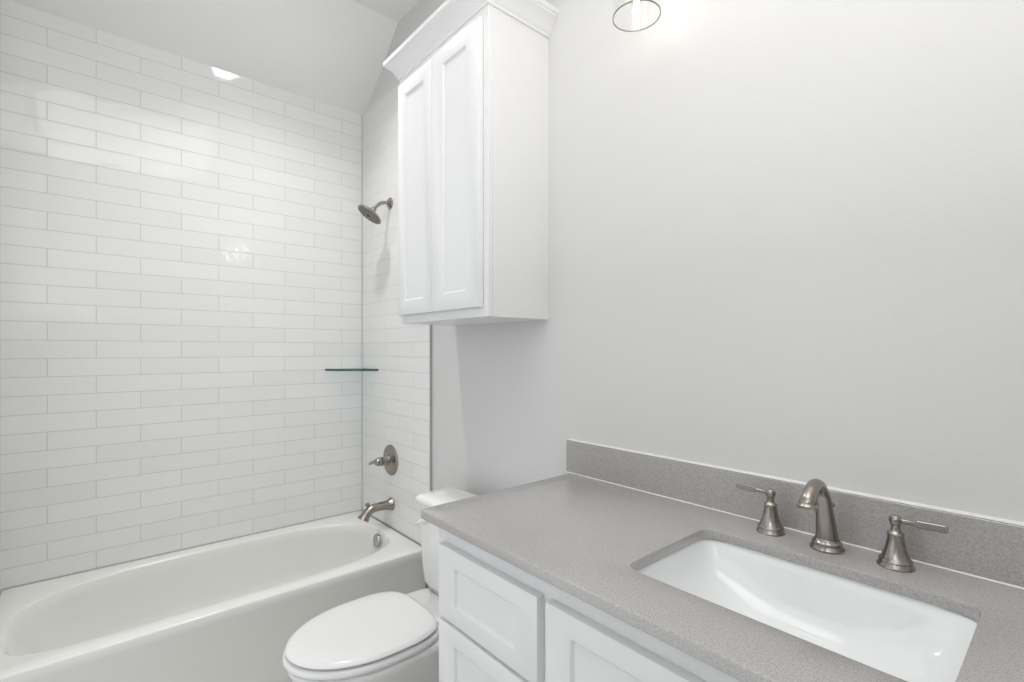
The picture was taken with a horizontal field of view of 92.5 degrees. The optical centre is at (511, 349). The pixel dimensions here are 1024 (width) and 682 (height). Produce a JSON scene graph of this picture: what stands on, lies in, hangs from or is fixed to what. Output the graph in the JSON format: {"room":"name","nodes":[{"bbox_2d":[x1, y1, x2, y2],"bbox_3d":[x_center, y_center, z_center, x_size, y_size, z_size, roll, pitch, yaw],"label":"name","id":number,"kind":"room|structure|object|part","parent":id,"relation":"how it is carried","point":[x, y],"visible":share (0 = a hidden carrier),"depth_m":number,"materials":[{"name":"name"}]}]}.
{"room":"bathroom","nodes":[
{"label":"bathroom","id":0,"kind":"room"},
{"bbox_2d":[0,0,361,592],"bbox_3d":[-1.584,-0.043,2.450,1.930,2.752,0.100,0,0,-41],"label":"wall","id":1,"kind":"structure","parent":0,"point":[181,237],"depth_m":2.32,"materials":[{"name":"white tile"}]},
{"bbox_2d":[1,510,360,589],"bbox_3d":[-1.483,0.967,2.468,1.516,0.004,0.003,0,0,-41],"label":"trim","id":2,"kind":"structure","parent":1,"relation":"attached to","point":[357,510],"depth_m":2.32,"materials":[{"name":"grey tile"}]},
{"bbox_2d":[9,0,418,114],"bbox_3d":[-0.477,-1.613,1.159,1.928,0.548,3.500,0,0,-41],"label":"ceiling","id":3,"kind":"structure","parent":0,"point":[330,52],"depth_m":2.46,"materials":[{"name":"white paint"}]},
{"bbox_2d":[362,0,1023,587],"bbox_3d":[0.212,-0.242,1.751,0.113,3.150,3.500,0,0,-41],"label":"wall","id":4,"kind":"structure","parent":0,"point":[786,237],"depth_m":1.23,"materials":[{"name":"white paint"}]},
{"bbox_2d":[325,368,377,370],"bbox_3d":[-0.918,0.114,2.806,0.222,0.010,0.222,0,0,-41],"label":"glass shelf","id":5,"kind":"object","parent":4,"relation":"attached to","point":[340,369],"visible":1,"depth_m":2.77,"materials":[{"name":"teal"}]},
{"bbox_2d":[358,197,392,223],"bbox_3d":[-0.738,-0.757,2.632,0.179,0.156,0.141,0,0,-41],"label":"shower fixture","id":6,"kind":"object","parent":4,"relation":"attached to","point":[370,214],"visible":1,"depth_m":2.62,"materials":[{"name":"silver metal"}]},
{"bbox_3d":[-0.708,-0.781,2.651,0.101,0.064,0.019,0,0,-41],"label":"arm","id":7,"kind":"part","parent":6,"relation":"part of","materials":[{"name":"silver metal"}]},
{"bbox_2d":[358,497,394,521],"bbox_3d":[-0.728,0.854,2.611,0.194,0.101,0.070,0,0,-41],"label":"tub spout","id":8,"kind":"object","parent":4,"relation":"attached to","point":[388,504],"visible":1,"depth_m":2.60,"materials":[{"name":"silver metal"}]},
{"bbox_2d":[369,445,397,474],"bbox_3d":[-0.707,0.601,2.641,0.120,0.166,0.166,0,0,-41],"label":"shower valve","id":9,"kind":"object","parent":4,"relation":"attached to","point":[389,459],"visible":1,"depth_m":2.64,"materials":[{"name":"silver metal"}]},
{"bbox_3d":[-0.733,0.601,2.626,0.060,0.047,0.058,0,0,-41],"label":"lever handle","id":10,"kind":"part","parent":9,"relation":"part of","materials":[{"name":"silver metal"}]},
{"bbox_2d":[362,510,420,544],"bbox_3d":[-0.660,0.967,2.676,0.003,0.004,0.754,0,0,-41],"label":"trim","id":11,"kind":"structure","parent":4,"relation":"attached to","point":[362,510],"depth_m":2.63,"materials":[{"name":"grey metal"}]},
{"bbox_2d":[430,325,431,490],"bbox_3d":[-0.393,-0.043,2.377,0.014,2.752,0.003,0,0,-41],"label":"trim","id":12,"kind":"structure","parent":4,"relation":"attached to","point":[430,325],"depth_m":2.38,"materials":[{"name":"grey metal"}]},
{"bbox_2d":[383,0,558,325],"bbox_3d":[-0.188,-0.659,1.896,0.329,1.099,0.705,0,0,-41],"label":"upper cabinet","id":13,"kind":"object","parent":4,"relation":"attached to","point":[473,89],"visible":1,"depth_m":1.71,"materials":[{"name":"white paint"}]},
{"bbox_3d":[-0.379,-0.615,1.928,0.019,0.945,0.262,0,0,-41],"label":"door","id":14,"kind":"part","parent":13,"relation":"part of","materials":[{"name":"white paint"}]},
{"bbox_3d":[-0.377,-0.615,1.930,0.011,0.819,0.132,0,0,-41],"label":"panel","id":15,"kind":"part","parent":13,"relation":"part of","materials":[{"name":"white paint"}]},
{"bbox_3d":[-0.267,-0.653,1.828,0.019,1.087,0.603,0,0,-41],"label":"frame","id":16,"kind":"part","parent":13,"relation":"part of","materials":[{"name":"white paint"}]},
{"bbox_3d":[-0.195,-0.617,1.718,0.011,0.819,0.132,0,0,-41],"label":"panel","id":17,"kind":"part","parent":13,"relation":"part of","materials":[{"name":"white paint"}]},
{"bbox_3d":[-0.197,-0.617,1.716,0.019,0.949,0.292,0,0,-41],"label":"door","id":18,"kind":"part","parent":13,"relation":"part of","materials":[{"name":"white paint"}]},
{"bbox_3d":[-0.188,-1.168,1.896,0.329,0.082,0.705,0,0,-41],"label":"crown molding","id":19,"kind":"part","parent":13,"relation":"part of","materials":[{"name":"white paint"}]},
{"bbox_2d":[612,0,660,31],"bbox_3d":[0.654,-1.069,1.020,0.194,0.346,1.018,0,0,-41],"label":"vanity light","id":20,"kind":"object","parent":4,"relation":"attached to","point":[632,0],"visible":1,"depth_m":1.33,"materials":[{"name":"silver metal"}]},
{"bbox_2d":[566,439,1023,588],"bbox_3d":[0.719,0.363,1.078,0.020,0.112,1.614,0,0,-41],"label":"backsplash","id":21,"kind":"structure","parent":4,"relation":"attached to","point":[990,548],"depth_m":1.07,"materials":[{"name":"grey stone"}]},
{"bbox_3d":[-0.476,1.363,1.160,1.930,0.060,3.500,0,0,-41],"label":"floor","id":22,"kind":"structure","parent":0,"visible":0},
{"bbox_2d":[0,511,425,681],"bbox_3d":[-1.237,1.151,2.182,1.517,0.364,0.756,0,0,-41],"label":"bathtub","id":23,"kind":"object","parent":22,"relation":"on","point":[228,610],"visible":0.97,"depth_m":2.03,"materials":[{"name":"white ceramic"}]},
{"bbox_2d":[282,486,477,681],"bbox_3d":[-0.384,0.961,1.704,0.771,0.744,0.488,0,0,-41],"label":"toilet","id":24,"kind":"object","parent":22,"relation":"on","point":[389,636],"visible":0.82,"depth_m":1.57,"materials":[{"name":"white ceramic"}]},
{"bbox_3d":[-0.496,0.940,1.608,0.476,0.024,0.386,0,0,-41],"label":"seat","id":25,"kind":"part","parent":24,"relation":"part of","materials":[{"name":"white plastic"}]},
{"bbox_3d":[-0.497,0.913,1.607,0.457,0.025,0.376,0,0,-41],"label":"lid","id":26,"kind":"part","parent":24,"relation":"part of","materials":[{"name":"white plastic"}]},
{"bbox_3d":[-0.401,1.143,1.690,0.705,0.379,0.370,0,0,-41],"label":"bowl","id":27,"kind":"part","parent":24,"relation":"part of","materials":[{"name":"white ceramic"}]},
{"bbox_3d":[-0.363,0.682,1.950,0.035,0.038,0.045,0,0,-41],"label":"flush lever","id":28,"kind":"part","parent":24,"relation":"part of","materials":[{"name":"white ceramic"}]},
{"bbox_3d":[-0.168,0.789,1.890,0.185,0.325,0.462,0,0,-41],"label":"tank","id":29,"kind":"part","parent":24,"relation":"part of","materials":[{"name":"white ceramic"}]},
{"bbox_3d":[-0.169,0.608,1.889,0.203,0.038,0.488,0,0,-41],"label":"tank lid","id":30,"kind":"part","parent":24,"relation":"part of","materials":[{"name":"white ceramic"}]},
{"bbox_2d":[439,528,740,681],"bbox_3d":[0.522,0.887,0.875,0.583,0.892,1.563,0,0,-41],"label":"vanity cabinet","id":31,"kind":"object","parent":22,"relation":"on","point":[499,621],"visible":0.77,"depth_m":1.00,"materials":[{"name":"white paint"}]},
{"bbox_3d":[-0.059,0.811,1.124,0.012,0.155,0.215,0,0,-41],"label":"panel","id":32,"kind":"part","parent":31,"relation":"part of","materials":[{"name":"white paint"}]},
{"bbox_3d":[-0.062,0.811,1.122,0.020,0.253,0.365,0,0,-41],"label":"drawer","id":33,"kind":"part","parent":31,"relation":"part of","materials":[{"name":"white paint"}]},
{"bbox_3d":[-0.059,0.585,1.124,0.012,0.083,0.215,0,0,-41],"label":"panel","id":34,"kind":"part","parent":31,"relation":"part of","materials":[{"name":"white paint"}]},
{"bbox_3d":[-0.062,0.585,1.122,0.020,0.181,0.365,0,0,-41],"label":"drawer","id":35,"kind":"part","parent":31,"relation":"part of","materials":[{"name":"white paint"}]},
{"bbox_3d":[0.185,0.851,0.840,0.012,0.617,0.198,0,0,-41],"label":"panel","id":36,"kind":"part","parent":31,"relation":"part of","materials":[{"name":"white paint"}]},
{"bbox_3d":[0.183,0.851,0.838,0.020,0.715,0.340,0,0,-41],"label":"door","id":37,"kind":"part","parent":31,"relation":"part of","materials":[{"name":"white paint"}]},
{"bbox_2d":[421,473,1023,681],"bbox_3d":[0.503,0.430,0.881,0.602,0.022,1.598,0,0,-41],"label":"countertop","id":38,"kind":"structure","parent":31,"relation":"on","point":[589,539],"depth_m":0.92,"materials":[{"name":"grey stone"}]},
{"bbox_2d":[638,538,977,681],"bbox_3d":[0.493,0.519,0.875,0.368,0.157,0.524,0,0,-41],"label":"sink","id":39,"kind":"object","parent":38,"relation":"in","point":[908,639],"visible":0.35,"depth_m":0.95,"materials":[{"name":"white ceramic"}]},
{"bbox_2d":[736,479,948,572],"bbox_3d":[0.628,0.340,1.005,0.176,0.159,0.389,0,0,-41],"label":"faucet","id":40,"kind":"object","parent":38,"relation":"on","point":[815,496],"visible":1,"depth_m":1.00,"materials":[{"name":"silver metal"}]},
{"bbox_3d":[0.570,0.328,1.160,0.012,0.014,0.073,0,0,-41],"label":"lever","id":41,"kind":"part","parent":40,"relation":"part of","materials":[{"name":"silver metal"}]},
{"bbox_3d":[0.596,0.385,1.129,0.060,0.069,0.060,0,0,-41],"label":"handle","id":42,"kind":"part","parent":40,"relation":"part of","materials":[{"name":"silver metal"}]},
{"bbox_2d":[796,502,818,511],"bbox_3d":[0.580,0.306,0.961,0.038,0.019,0.039,0,0,-41],"label":"faucet spout","id":43,"kind":"object","parent":40,"relation":"attached to","point":[810,506],"depth_m":0.95,"materials":[{"name":"silver metal"}]},
{"bbox_3d":[0.625,0.331,0.999,0.148,0.142,0.043,0,0,-41],"label":"spout","id":44,"kind":"part","parent":40,"relation":"part of","materials":[{"name":"silver metal"}]},
{"bbox_3d":[0.744,0.385,0.951,0.060,0.069,0.060,0,0,-41],"label":"handle","id":45,"kind":"part","parent":40,"relation":"part of","materials":[{"name":"silver metal"}]},
{"bbox_3d":[0.771,0.328,0.920,0.012,0.014,0.073,0,0,-41],"label":"lever","id":46,"kind":"part","parent":40,"relation":"part of","materials":[{"name":"silver metal"}]}
]}

